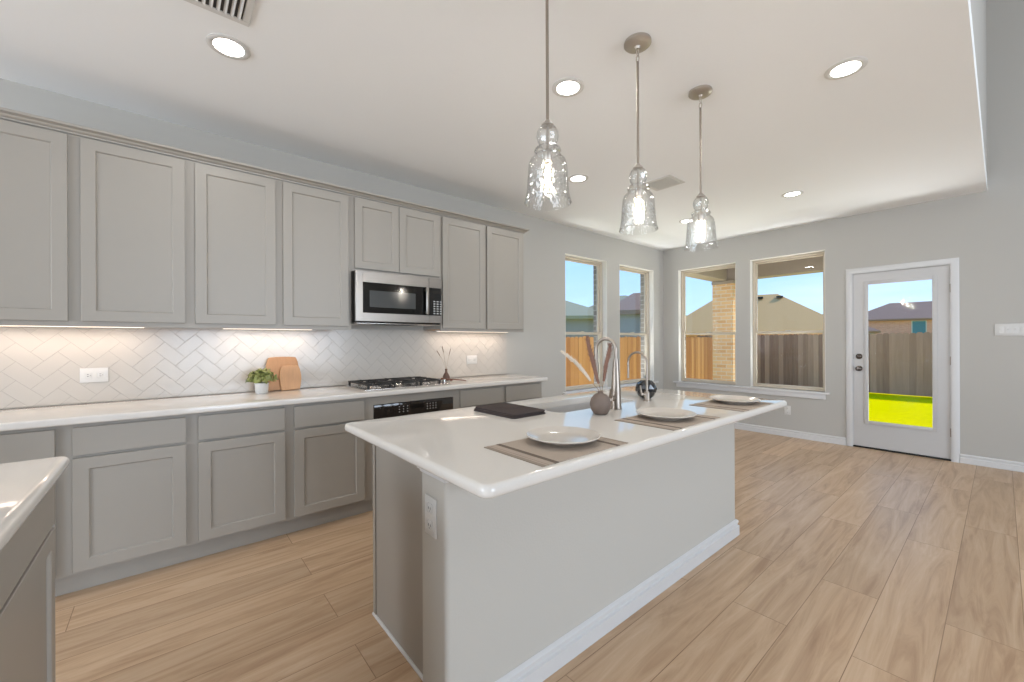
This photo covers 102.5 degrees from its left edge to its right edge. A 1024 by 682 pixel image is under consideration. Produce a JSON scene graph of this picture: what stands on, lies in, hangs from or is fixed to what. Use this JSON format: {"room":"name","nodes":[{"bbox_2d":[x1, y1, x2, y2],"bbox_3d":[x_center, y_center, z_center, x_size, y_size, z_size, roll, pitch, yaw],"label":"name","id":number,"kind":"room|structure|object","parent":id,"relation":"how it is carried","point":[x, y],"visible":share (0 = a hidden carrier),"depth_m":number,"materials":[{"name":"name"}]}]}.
{"room":"kitchen","nodes":[
{"label":"kitchen","id":0,"kind":"room"},
{"bbox_2d":[0,78,663,408],"bbox_3d":[-1.660,-0.155,3.404,11.034,2.894,0.120,0,0,-40],"label":"wall","id":1,"kind":"structure","parent":0,"point":[535,351],"depth_m":4.79,"materials":[{"name":"grey paint"}]},
{"bbox_2d":[0,119,74,325],"bbox_3d":[-2.702,-0.614,2.223,0.502,1.069,0.350,0,0,-40],"label":"upper cabinet","id":2,"kind":"object","parent":1,"relation":"attached to","point":[37,212],"visible":0.92,"depth_m":2.17,"materials":[{"name":"grey paint"}]},
{"bbox_2d":[0,325,145,327],"bbox_3d":[-2.605,-0.089,2.357,0.760,0.014,0.050,0,0,-40],"label":"light bar","id":3,"kind":"object","parent":2,"relation":"attached to","point":[0,325],"visible":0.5,"depth_m":2.38,"materials":[{"name":"white plastic"}]},
{"bbox_2d":[74,135,189,327],"bbox_3d":[-2.319,-0.616,2.544,0.498,1.069,0.350,0,0,-40],"label":"upper cabinet","id":4,"kind":"object","parent":1,"relation":"attached to","point":[131,205],"visible":1,"depth_m":2.41,"materials":[{"name":"grey paint"}]},
{"bbox_2d":[189,160,278,328],"bbox_3d":[-1.938,-0.617,2.865,0.499,1.069,0.350,0,0,-40],"label":"upper cabinet","id":5,"kind":"object","parent":1,"relation":"attached to","point":[234,214],"visible":0.95,"depth_m":2.72,"materials":[{"name":"grey paint"}]},
{"bbox_2d":[221,328,301,329],"bbox_3d":[-1.789,-0.093,3.042,0.590,0.014,0.050,0,0,-40],"label":"light bar","id":6,"kind":"object","parent":5,"relation":"attached to","point":[221,328],"visible":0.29,"depth_m":3.07,"materials":[{"name":"white plastic"}]},
{"bbox_2d":[0,326,506,408],"bbox_3d":[-1.575,0.137,3.388,3.942,0.478,0.011,0,0,-40],"label":"backsplash","id":7,"kind":"structure","parent":1,"relation":"attached to","point":[40,366],"depth_m":2.88,"materials":[{"name":"tile"}]},
{"bbox_2d":[80,367,107,382],"bbox_3d":[-2.575,0.210,2.535,0.124,0.088,0.008,0,0,-40],"label":"wall outlet","id":8,"kind":"object","parent":7,"relation":"attached to","point":[87,375],"visible":1,"depth_m":2.53,"materials":[{"name":"white plastic"}]},
{"bbox_2d":[84,373,91,377],"bbox_3d":[-2.595,0.210,2.515,0.032,0.032,0.003,0,0,-40],"label":"receptacle","id":9,"kind":"object","parent":8,"relation":"attached to","point":[86,375],"depth_m":2.51,"materials":[{"name":"white plastic"}]},
{"bbox_2d":[97,372,103,377],"bbox_3d":[-2.553,0.210,2.550,0.032,0.032,0.003,0,0,-40],"label":"receptacle","id":10,"kind":"object","parent":8,"relation":"attached to","point":[99,374],"depth_m":2.55,"materials":[{"name":"white plastic"}]},
{"bbox_2d":[467,355,476,363],"bbox_3d":[-0.423,0.197,4.341,0.132,0.088,0.008,0,0,-40],"label":"wall outlet","id":11,"kind":"object","parent":7,"relation":"attached to","point":[472,359],"visible":1,"depth_m":4.34,"materials":[{"name":"white plastic"}]},
{"bbox_2d":[279,180,350,329],"bbox_3d":[-1.554,-0.619,3.186,0.501,1.069,0.350,0,0,-40],"label":"upper cabinet","id":12,"kind":"object","parent":1,"relation":"attached to","point":[315,223],"visible":0.95,"depth_m":3.04,"materials":[{"name":"grey paint"}]},
{"bbox_2d":[351,196,440,278],"bbox_3d":[-1.057,-0.854,3.604,0.800,0.603,0.350,0,0,-40],"label":"upper cabinet","id":13,"kind":"object","parent":1,"relation":"attached to","point":[385,238],"visible":0.82,"depth_m":3.43,"materials":[{"name":"grey paint"}]},
{"bbox_2d":[0,107,529,233],"bbox_3d":[-1.409,-1.162,3.291,3.860,0.042,0.379,0,0,-40],"label":"crown molding","id":14,"kind":"structure","parent":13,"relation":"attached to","point":[5,113],"depth_m":2.66,"materials":[{"name":"grey paint"}]},
{"bbox_2d":[351,270,441,325],"bbox_3d":[-1.030,-0.342,3.553,0.767,0.413,0.434,0,0,-40],"label":"microwave","id":15,"kind":"object","parent":13,"relation":"attached to","point":[377,298],"visible":0.97,"depth_m":3.38,"materials":[{"name":"metal"}]},
{"bbox_2d":[423,215,484,331],"bbox_3d":[-0.558,-0.623,4.023,0.501,1.069,0.350,0,0,-40],"label":"upper cabinet","id":16,"kind":"object","parent":1,"relation":"attached to","point":[462,243],"visible":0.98,"depth_m":3.88,"materials":[{"name":"grey paint"}]},
{"bbox_2d":[485,225,523,331],"bbox_3d":[-0.171,-0.625,4.347,0.509,1.069,0.350,0,0,-40],"label":"upper cabinet","id":17,"kind":"object","parent":1,"relation":"attached to","point":[504,282],"visible":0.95,"depth_m":4.20,"materials":[{"name":"grey paint"}]},
{"bbox_2d":[565,253,606,390],"bbox_3d":[0.971,-0.237,5.631,0.871,1.788,0.151,0,0,-40],"label":"window","id":18,"kind":"structure","parent":1,"relation":"in","point":[601,268],"depth_m":5.88,"materials":[{"name":"beige plastic"}]},
{"bbox_2d":[563,381,658,394],"bbox_3d":[1.484,0.700,5.990,2.230,0.089,0.130,0,0,-40],"label":"trim","id":19,"kind":"structure","parent":1,"relation":"attached to","point":[655,382],"depth_m":5.68,"materials":[{"name":"white paint"}]},
{"bbox_2d":[619,264,653,383],"bbox_3d":[1.887,-0.241,6.400,0.921,1.788,0.151,0,0,-40],"label":"window","id":20,"kind":"structure","parent":1,"relation":"in","point":[648,274],"depth_m":6.67,"materials":[{"name":"beige plastic"}]},
{"bbox_2d":[734,422,845,444],"bbox_3d":[2.000,1.229,4.828,3.364,0.093,2.394,0,0,-40],"label":"baseboard","id":21,"kind":"structure","parent":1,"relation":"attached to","point":[742,426],"depth_m":5.41,"materials":[{"name":"white paint"}]},
{"bbox_2d":[0,0,986,250],"bbox_3d":[-0.541,-1.547,1.970,10.914,0.120,3.522,0,0,-40],"label":"ceiling","id":22,"kind":"structure","parent":0,"point":[448,97],"depth_m":2.45,"materials":[{"name":"white paint"}]},
{"bbox_2d":[184,0,255,26],"bbox_3d":[-1.320,-1.477,1.643,0.500,0.012,0.345,0,0,-40],"label":"ceiling vent","id":23,"kind":"object","parent":22,"relation":"in","point":[239,11],"visible":1,"depth_m":1.82,"materials":[{"name":"white plastic"}]},
{"bbox_2d":[206,33,250,59],"bbox_3d":[-1.427,-1.479,2.073,0.188,0.007,0.188,0,0,-40],"label":"recessed light","id":24,"kind":"object","parent":22,"relation":"in","point":[225,45],"visible":1,"depth_m":2.06,"materials":[{"name":"white plastic"}]},
{"bbox_2d":[524,0,571,203],"bbox_3d":[0.141,-1.019,1.640,0.187,0.940,0.187,0,0,-11],"label":"pendant light","id":25,"kind":"object","parent":22,"relation":"hanging from","point":[547,124],"visible":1,"depth_m":1.63,"materials":[{"name":"clear glass"}]},
{"bbox_2d":[541,119,553,162],"bbox_3d":[0.142,-0.800,1.640,0.050,0.168,0.050,0,0,-40],"label":"socket","id":26,"kind":"object","parent":25,"relation":"attached to","point":[547,124],"depth_m":1.63,"materials":[{"name":"silver metal"}]},
{"bbox_2d":[552,77,583,96],"bbox_3d":[0.329,-1.486,2.416,0.188,0.007,0.188,0,0,-40],"label":"recessed light","id":27,"kind":"object","parent":22,"relation":"in","point":[568,86],"visible":1,"depth_m":2.41,"materials":[{"name":"white"}]},
{"bbox_2d":[568,174,587,182],"bbox_3d":[0.606,-1.488,3.771,0.188,0.007,0.188,0,0,-40],"label":"recessed light","id":28,"kind":"object","parent":22,"relation":"in","point":[577,178],"visible":0.97,"depth_m":3.76,"materials":[{"name":"white"}]},
{"bbox_2d":[619,32,657,232],"bbox_3d":[0.628,-1.021,2.049,0.187,0.940,0.187,0,0,21],"label":"pendant light","id":29,"kind":"object","parent":22,"relation":"hanging from","point":[636,43],"visible":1,"depth_m":2.04,"materials":[{"name":"silver metal"}]},
{"bbox_2d":[633,163,642,197],"bbox_3d":[0.628,-0.802,2.049,0.050,0.168,0.050,0,0,-40],"label":"socket","id":30,"kind":"object","parent":29,"relation":"attached to","point":[638,190],"depth_m":2.04,"materials":[{"name":"silver metal"}]},
{"bbox_2d":[641,174,684,190],"bbox_3d":[1.430,-1.489,3.885,0.275,0.012,0.295,0,0,-40],"label":"ceiling vent","id":31,"kind":"object","parent":22,"relation":"in","point":[667,181],"visible":0.93,"depth_m":3.87,"materials":[{"name":"white plastic"}]},
{"bbox_2d":[679,219,694,222],"bbox_3d":[2.183,-1.494,5.129,0.188,0.007,0.188,0,0,-40],"label":"recessed light","id":32,"kind":"object","parent":22,"relation":"in","point":[683,220],"visible":0.94,"depth_m":5.12,"materials":[{"name":"white plastic"}]},
{"bbox_2d":[684,85,718,249],"bbox_3d":[1.128,-1.023,2.458,0.187,0.940,0.187,0,0,-11],"label":"pendant light","id":33,"kind":"object","parent":22,"relation":"hanging from","point":[700,92],"visible":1,"depth_m":2.45,"materials":[{"name":"silver metal"}]},
{"bbox_2d":[696,192,704,220],"bbox_3d":[1.129,-0.804,2.458,0.050,0.168,0.050,0,0,-40],"label":"socket","id":34,"kind":"object","parent":33,"relation":"attached to","point":[701,214],"depth_m":2.45,"materials":[{"name":"silver metal"}]},
{"bbox_2d":[781,191,803,197],"bbox_3d":[2.862,-1.497,4.196,0.188,0.007,0.188,0,0,-40],"label":"recessed light","id":35,"kind":"object","parent":22,"relation":"in","point":[792,193],"visible":1,"depth_m":4.19,"materials":[{"name":"white plastic"}]},
{"bbox_2d":[824,57,867,79],"bbox_3d":[1.831,-1.493,2.258,0.188,0.007,0.188,0,0,-40],"label":"recessed light","id":36,"kind":"object","parent":22,"relation":"in","point":[845,68],"visible":1,"depth_m":2.25,"materials":[{"name":"white"}]},
{"bbox_2d":[55,429,1023,681],"bbox_3d":[1.467,1.329,-0.331,11.014,0.100,9.814,0,0,-40],"label":"floor","id":37,"kind":"structure","parent":0,"point":[844,563],"depth_m":2.01,"materials":[{"name":"brown wood"}]},
{"bbox_2d":[0,485,55,681],"bbox_3d":[-1.438,0.853,0.817,0.620,0.876,0.705,0,0,-40],"label":"base cabinet","id":38,"kind":"object","parent":37,"relation":"on","point":[27,560],"visible":0.72,"depth_m":1.07,"materials":[{"name":"grey paint"}]},
{"bbox_2d":[0,456,68,550],"bbox_3d":[-1.370,0.394,0.706,0.705,0.038,1.125,0,0,-40],"label":"countertop","id":39,"kind":"structure","parent":38,"relation":"on","point":[23,484],"depth_m":1.07,"materials":[{"name":"white stone"}]},
{"bbox_2d":[0,425,68,596],"bbox_3d":[-2.606,0.858,2.116,0.502,0.876,0.608,0,0,-40],"label":"base cabinet","id":40,"kind":"object","parent":37,"relation":"on","point":[46,442],"visible":0.38,"depth_m":2.03,"materials":[{"name":"grey paint"}]},
{"bbox_2d":[0,374,547,431],"bbox_3d":[-1.354,0.394,3.147,3.968,0.038,0.640,0,0,-40],"label":"countertop","id":41,"kind":"structure","parent":40,"relation":"on","point":[73,414],"depth_m":2.52,"materials":[{"name":"white stone"}]},
{"bbox_2d":[246,368,277,393],"bbox_3d":[-1.805,0.285,2.969,0.202,0.184,0.186,0,0,-40],"label":"potted plant","id":42,"kind":"object","parent":41,"relation":"on","point":[260,378],"visible":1,"depth_m":2.94,"materials":[{"name":"green plant"}]},
{"bbox_2d":[266,357,298,390],"bbox_3d":[-1.759,0.251,3.156,0.229,0.258,0.059,0,0,-40],"label":"cutting board","id":43,"kind":"object","parent":41,"relation":"on","point":[274,364],"visible":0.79,"depth_m":3.12,"materials":[{"name":"brown wood"}]},
{"bbox_2d":[279,365,300,390],"bbox_3d":[-1.705,0.284,3.165,0.151,0.192,0.047,0,0,-40],"label":"cutting board","id":44,"kind":"object","parent":41,"relation":"on","point":[289,375],"visible":1,"depth_m":3.16,"materials":[{"name":"brown wood"}]},
{"bbox_2d":[345,376,450,390],"bbox_3d":[-0.955,0.349,3.473,0.750,0.049,0.480,0,0,-40],"label":"gas cooktop","id":45,"kind":"object","parent":41,"relation":"in","point":[401,382],"visible":1,"depth_m":3.36,"materials":[{"name":"metal"}]},
{"bbox_2d":[443,369,449,378],"bbox_3d":[-0.625,0.318,3.913,0.070,0.108,0.070,0,0,-40],"label":"bottle vase","id":46,"kind":"object","parent":41,"relation":"on","point":[445,375],"visible":0.77,"depth_m":3.89,"materials":[{"name":"brown ceramic"}]},
{"bbox_2d":[440,378,465,380],"bbox_3d":[-0.549,0.356,3.805,0.265,0.030,0.042,0,0,8],"label":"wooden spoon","id":47,"kind":"object","parent":41,"relation":"on","point":[440,378],"visible":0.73,"depth_m":3.80,"materials":[{"name":"brown wood"}]},
{"bbox_2d":[66,414,192,592],"bbox_3d":[-2.223,0.857,2.437,0.498,0.876,0.608,0,0,-40],"label":"base cabinet","id":48,"kind":"object","parent":37,"relation":"on","point":[129,482],"visible":0.96,"depth_m":2.20,"materials":[{"name":"grey paint"}]},
{"bbox_2d":[192,405,288,558],"bbox_3d":[-1.841,0.855,2.758,0.500,0.876,0.608,0,0,-40],"label":"base cabinet","id":49,"kind":"object","parent":37,"relation":"on","point":[240,457],"visible":0.92,"depth_m":2.52,"materials":[{"name":"grey paint"}]},
{"bbox_2d":[287,398,366,533],"bbox_3d":[-1.451,0.853,3.085,0.517,0.876,0.608,0,0,-40],"label":"base cabinet","id":50,"kind":"object","parent":37,"relation":"on","point":[328,463],"visible":0.88,"depth_m":2.84,"materials":[{"name":"grey paint"}]},
{"bbox_2d":[364,389,457,512],"bbox_3d":[-0.957,0.851,3.513,0.792,0.876,0.587,0,0,-40],"label":"base cabinet","id":51,"kind":"object","parent":37,"relation":"on","point":[368,504],"visible":0.18,"depth_m":3.12,"materials":[{"name":"grey paint"}]},
{"bbox_2d":[373,397,452,418],"bbox_3d":[-0.929,0.803,3.484,0.686,0.644,0.632,0,0,-40],"label":"wall oven","id":52,"kind":"object","parent":51,"relation":"in","point":[437,404],"visible":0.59,"depth_m":3.26,"materials":[{"name":"black glass"}]},
{"bbox_2d":[458,385,502,407],"bbox_3d":[-0.454,0.849,3.921,0.502,0.876,0.608,0,0,-40],"label":"base cabinet","id":53,"kind":"object","parent":37,"relation":"on","point":[478,396],"visible":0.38,"depth_m":3.67,"materials":[{"name":"grey paint"}]},
{"bbox_2d":[503,381,541,402],"bbox_3d":[-0.070,0.847,4.244,0.501,0.876,0.608,0,0,-40],"label":"base cabinet","id":54,"kind":"object","parent":37,"relation":"on","point":[532,390],"visible":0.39,"depth_m":3.99,"materials":[{"name":"grey paint"}]},
{"bbox_2d":[372,423,738,681],"bbox_3d":[0.389,0.847,2.299,2.258,0.881,0.824,0,0,-40],"label":"kitchen island","id":55,"kind":"object","parent":37,"relation":"on","point":[514,586],"visible":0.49,"depth_m":1.67,"materials":[{"name":"grey paint"}]},
{"bbox_2d":[425,494,436,538],"bbox_3d":[-0.272,0.583,1.368,0.008,0.128,0.074,0,0,-40],"label":"wall outlet","id":56,"kind":"object","parent":55,"relation":"attached to","point":[430,503],"visible":1,"depth_m":1.36,"materials":[{"name":"white plastic"}]},
{"bbox_2d":[427,502,431,513],"bbox_3d":[-0.273,0.555,1.367,0.003,0.032,0.032,0,0,-40],"label":"receptacle","id":57,"kind":"object","parent":56,"relation":"attached to","point":[429,504],"depth_m":1.36,"materials":[{"name":"white plastic"}]},
{"bbox_2d":[427,519,431,530],"bbox_3d":[-0.273,0.611,1.367,0.003,0.032,0.032,0,0,-40],"label":"receptacle","id":58,"kind":"object","parent":56,"relation":"attached to","point":[429,521],"depth_m":1.37,"materials":[{"name":"white plastic"}]},
{"bbox_2d":[345,386,786,498],"bbox_3d":[0.457,0.387,2.192,2.293,0.038,1.097,0,0,-40],"label":"island countertop","id":59,"kind":"structure","parent":55,"relation":"on","point":[449,445],"depth_m":1.65,"materials":[{"name":"white stone"}]},
{"bbox_2d":[474,402,544,418],"bbox_3d":[-0.016,0.357,2.135,0.229,0.024,0.335,0,0,-40],"label":"folded towel","id":60,"kind":"object","parent":59,"relation":"on","point":[508,410],"visible":1,"depth_m":2.08,"materials":[{"name":"grey fabric"}]},
{"bbox_2d":[484,437,627,466],"bbox_3d":[0.161,0.367,1.452,0.430,0.002,0.292,0,0,-40],"label":"place mat","id":61,"kind":"object","parent":59,"relation":"on","point":[529,450],"visible":0.66,"depth_m":1.39,"materials":[{"name":"fabric"}]},
{"bbox_2d":[526,426,600,445],"bbox_3d":[0.187,0.353,1.508,0.271,0.026,0.271,0,0,-40],"label":"dinner plate","id":62,"kind":"object","parent":61,"relation":"on","point":[551,435],"visible":1,"depth_m":1.54,"materials":[{"name":"white ceramic"}]},
{"bbox_2d":[544,402,590,412],"bbox_3d":[0.407,0.501,2.435,0.720,0.188,0.360,0,0,-40],"label":"sink","id":63,"kind":"object","parent":59,"relation":"in","point":[581,406],"visible":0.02,"depth_m":2.62,"materials":[{"name":"metal"}]},
{"bbox_2d":[590,391,610,414],"bbox_3d":[0.445,0.310,2.067,0.105,0.115,0.105,0,0,-40],"label":"bud vase","id":64,"kind":"object","parent":59,"relation":"on","point":[600,403],"visible":1,"depth_m":2.03,"materials":[{"name":"brown ceramic"}]},
{"bbox_2d":[560,350,598,390],"bbox_3d":[0.343,0.197,2.071,0.208,0.303,0.033,0,0,-2],"label":"pampas plume","id":65,"kind":"object","parent":64,"relation":"in","point":[567,355],"visible":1,"depth_m":2.06},
{"bbox_2d":[584,335,600,390],"bbox_3d":[0.406,0.159,2.070,0.083,0.379,0.039,0,0,-3],"label":"pampas plume","id":66,"kind":"object","parent":64,"relation":"in","point":[587,339],"visible":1,"depth_m":2.06},
{"bbox_2d":[602,343,612,388],"bbox_3d":[0.481,0.178,2.071,0.060,0.341,0.038,0,0,15],"label":"pampas plume","id":67,"kind":"object","parent":64,"relation":"in","point":[608,355],"visible":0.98,"depth_m":2.06},
{"bbox_2d":[594,337,621,409],"bbox_3d":[0.513,0.173,2.252,0.106,0.389,0.163,0,0,-40],"label":"faucet","id":68,"kind":"object","parent":59,"relation":"on","point":[615,391],"visible":0.92,"depth_m":2.21,"materials":[{"name":"silver metal"}]},
{"bbox_2d":[627,351,650,400],"bbox_3d":[0.779,0.215,2.551,0.060,0.302,0.160,0,0,-40],"label":"water tap","id":69,"kind":"object","parent":59,"relation":"on","point":[646,394],"visible":1,"depth_m":2.51,"materials":[{"name":"silver metal"}]},
{"bbox_2d":[635,380,656,397],"bbox_3d":[0.862,0.309,2.647,0.134,0.112,0.134,0,0,-40],"label":"vase","id":70,"kind":"object","parent":59,"relation":"on","point":[652,388],"visible":0.76,"depth_m":2.60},
{"bbox_2d":[615,414,719,430],"bbox_3d":[0.732,0.365,1.929,0.430,0.002,0.292,0,0,-40],"label":"place mat","id":71,"kind":"object","parent":59,"relation":"on","point":[673,425],"visible":0.72,"depth_m":1.86,"materials":[{"name":"brown fabric"}]},
{"bbox_2d":[636,407,696,419],"bbox_3d":[0.731,0.351,1.956,0.271,0.026,0.271,0,0,-40],"label":"dinner plate","id":72,"kind":"object","parent":71,"relation":"on","point":[659,413],"visible":1,"depth_m":1.99,"materials":[{"name":"white ceramic"}]},
{"bbox_2d":[690,400,772,411],"bbox_3d":[1.265,0.363,2.365,0.430,0.002,0.292,0,0,-40],"label":"place mat","id":73,"kind":"object","parent":59,"relation":"on","point":[711,403],"visible":0.76,"depth_m":2.31,"materials":[{"name":"brown fabric"}]},
{"bbox_2d":[709,395,760,403],"bbox_3d":[1.309,0.348,2.418,0.271,0.026,0.271,0,0,-40],"label":"dinner plate","id":74,"kind":"object","parent":73,"relation":"on","point":[730,399],"visible":1,"depth_m":2.45,"materials":[{"name":"white ceramic"}]},
{"bbox_2d":[593,266,644,383],"bbox_3d":[-1.691,-0.043,3.535,11.154,3.330,0.119,0,0,-40],"label":"brick wall","id":75,"kind":"structure","parent":0,"point":[594,267],"depth_m":6.78,"materials":[{"name":"grey brick"}]},
{"bbox_2d":[685,335,824,391],"bbox_3d":[5.730,-1.220,3.269,0.119,5.640,9.834,0,0,-40],"label":"brick wall","id":76,"kind":"structure","parent":0,"point":[685,335],"depth_m":6.77,"materials":[{"name":"beige brick"}]},
{"bbox_2d":[686,256,822,281],"bbox_3d":[5.946,-1.983,5.356,2.891,1.515,7.550,0,0,-40],"label":"roof","id":77,"kind":"structure","parent":76,"relation":"attached to","point":[813,264],"depth_m":7.61,"materials":[{"name":"paint"}]},
{"bbox_2d":[663,0,1023,461],"bbox_3d":[5.676,-1.389,3.145,0.120,5.300,9.714,0,0,-40],"label":"wall","id":78,"kind":"structure","parent":0,"point":[985,229],"depth_m":4.23,"materials":[{"name":"grey paint"}]},
{"bbox_2d":[678,262,735,384],"bbox_3d":[3.020,-0.246,6.339,0.151,1.788,0.874,0,0,-40],"label":"window","id":79,"kind":"structure","parent":78,"relation":"in","point":[681,273],"depth_m":6.63,"materials":[{"name":"beige plastic"}]},
{"bbox_2d":[673,381,829,399],"bbox_3d":[3.314,0.692,5.913,0.130,0.089,2.058,0,0,-40],"label":"trim","id":80,"kind":"structure","parent":78,"relation":"attached to","point":[698,385],"depth_m":5.72,"materials":[{"name":"white paint"}]},
{"bbox_2d":[784,406,790,414],"bbox_3d":[3.659,0.917,5.460,0.008,0.118,0.075,0,0,-40],"label":"wall outlet","id":81,"kind":"object","parent":78,"relation":"attached to","point":[787,410],"visible":0.95,"depth_m":5.46,"materials":[{"name":"white plastic"}]},
{"bbox_2d":[750,250,825,391],"bbox_3d":[3.702,-0.249,5.526,0.151,1.788,0.865,0,0,-40],"label":"window","id":82,"kind":"structure","parent":78,"relation":"in","point":[753,286],"depth_m":5.74,"materials":[{"name":"beige plastic"}]},
{"bbox_2d":[846,257,959,462],"bbox_3d":[4.374,0.199,4.649,0.182,2.134,0.934,0,0,-40],"label":"door","id":83,"kind":"structure","parent":78,"relation":"in","point":[942,441],"depth_m":4.53,"materials":[{"name":"paint"}]},
{"bbox_2d":[960,454,1023,471],"bbox_3d":[6.705,1.209,1.825,0.016,0.093,6.382,0,0,-40],"label":"baseboard","id":84,"kind":"structure","parent":78,"relation":"attached to","point":[966,459],"depth_m":4.10,"materials":[{"name":"white paint"}]},
{"bbox_2d":[995,323,1023,335],"bbox_3d":[4.859,-0.112,4.018,0.017,0.118,0.174,0,0,-40],"label":"light switch","id":85,"kind":"object","parent":78,"relation":"attached to","point":[1012,329],"visible":1,"depth_m":4.01,"materials":[{"name":"white plastic"}]},
{"bbox_2d":[970,0,986,173],"bbox_3d":[0.547,-2.814,0.667,10.914,2.406,0.120,0,0,-40],"label":"wall","id":86,"kind":"structure","parent":0,"point":[978,7],"depth_m":3.09,"materials":[{"name":"grey paint"}]},
{"label":"outside","id":87,"kind":"structure","parent":0,"visible":0},
{"bbox_2d":[869,365,932,427],"bbox_3d":[12.442,1.661,32.629,89.000,0.200,62.000,0,0,-40],"label":"lawn","id":88,"kind":"structure","parent":87,"point":[888,408],"depth_m":9.46,"materials":[{"name":"green plant"}]},
{"bbox_2d":[565,300,593,337],"bbox_3d":[1.766,-0.663,26.002,8.200,4.520,6.800,0,0,4],"label":"neighbor house","id":89,"kind":"structure","parent":88,"relation":"on","point":[579,318],"depth_m":22.86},
{"bbox_2d":[620,293,640,336],"bbox_3d":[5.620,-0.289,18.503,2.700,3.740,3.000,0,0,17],"label":"neighbor house","id":90,"kind":"structure","parent":88,"relation":"on","point":[630,320],"depth_m":17.36,"materials":[{"name":"grey"}]},
{"bbox_2d":[589,295,686,315],"bbox_3d":[11.761,-1.656,44.001,12.400,6.420,7.800,0,0,15],"label":"neighbor house","id":91,"kind":"structure","parent":88,"relation":"on","point":[623,296],"depth_m":43.48,"materials":[{"name":"grey"}]},
{"bbox_2d":[566,336,712,386],"bbox_3d":[0.769,0.748,9.198,19.000,1.726,0.163,0,0,-40],"label":"fence","id":92,"kind":"object","parent":88,"relation":"on","point":[699,351],"visible":0.18,"depth_m":11.19,"materials":[{"name":"brown wood"}]},
{"bbox_2d":[711,280,735,380],"bbox_3d":[4.425,0.189,8.464,0.430,2.813,0.430,0,0,-40],"label":"brick pier","id":93,"kind":"structure","parent":88,"relation":"on","point":[723,292],"depth_m":8.31,"materials":[{"name":"brick"}]},
{"bbox_2d":[686,294,822,337],"bbox_3d":[18.303,-1.009,32.009,12.000,5.070,7.400,0,0,30],"label":"neighbor house","id":94,"kind":"structure","parent":88,"relation":"on","point":[776,312],"depth_m":29.36,"materials":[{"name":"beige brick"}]},
{"bbox_2d":[697,332,932,396],"bbox_3d":[12.839,0.653,9.989,0.163,1.811,16.800,0,0,-40],"label":"fence","id":95,"kind":"object","parent":88,"relation":"on","point":[896,361],"visible":0.39,"depth_m":12.29,"materials":[{"name":"brown wood"}]},
{"bbox_2d":[868,326,880,333],"bbox_3d":[31.733,-0.641,42.298,8.800,4.220,6.800,0,0,38],"label":"neighbor house","id":96,"kind":"structure","parent":88,"relation":"on","point":[870,330],"depth_m":37.34,"materials":[{"name":"beige"}]},
{"bbox_2d":[868,301,931,334],"bbox_3d":[46.181,-1.529,46.855,12.300,5.870,9.800,0,0,44],"label":"neighbor house","id":97,"kind":"structure","parent":88,"relation":"on","point":[906,317],"depth_m":45.11,"materials":[{"name":"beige brick"}]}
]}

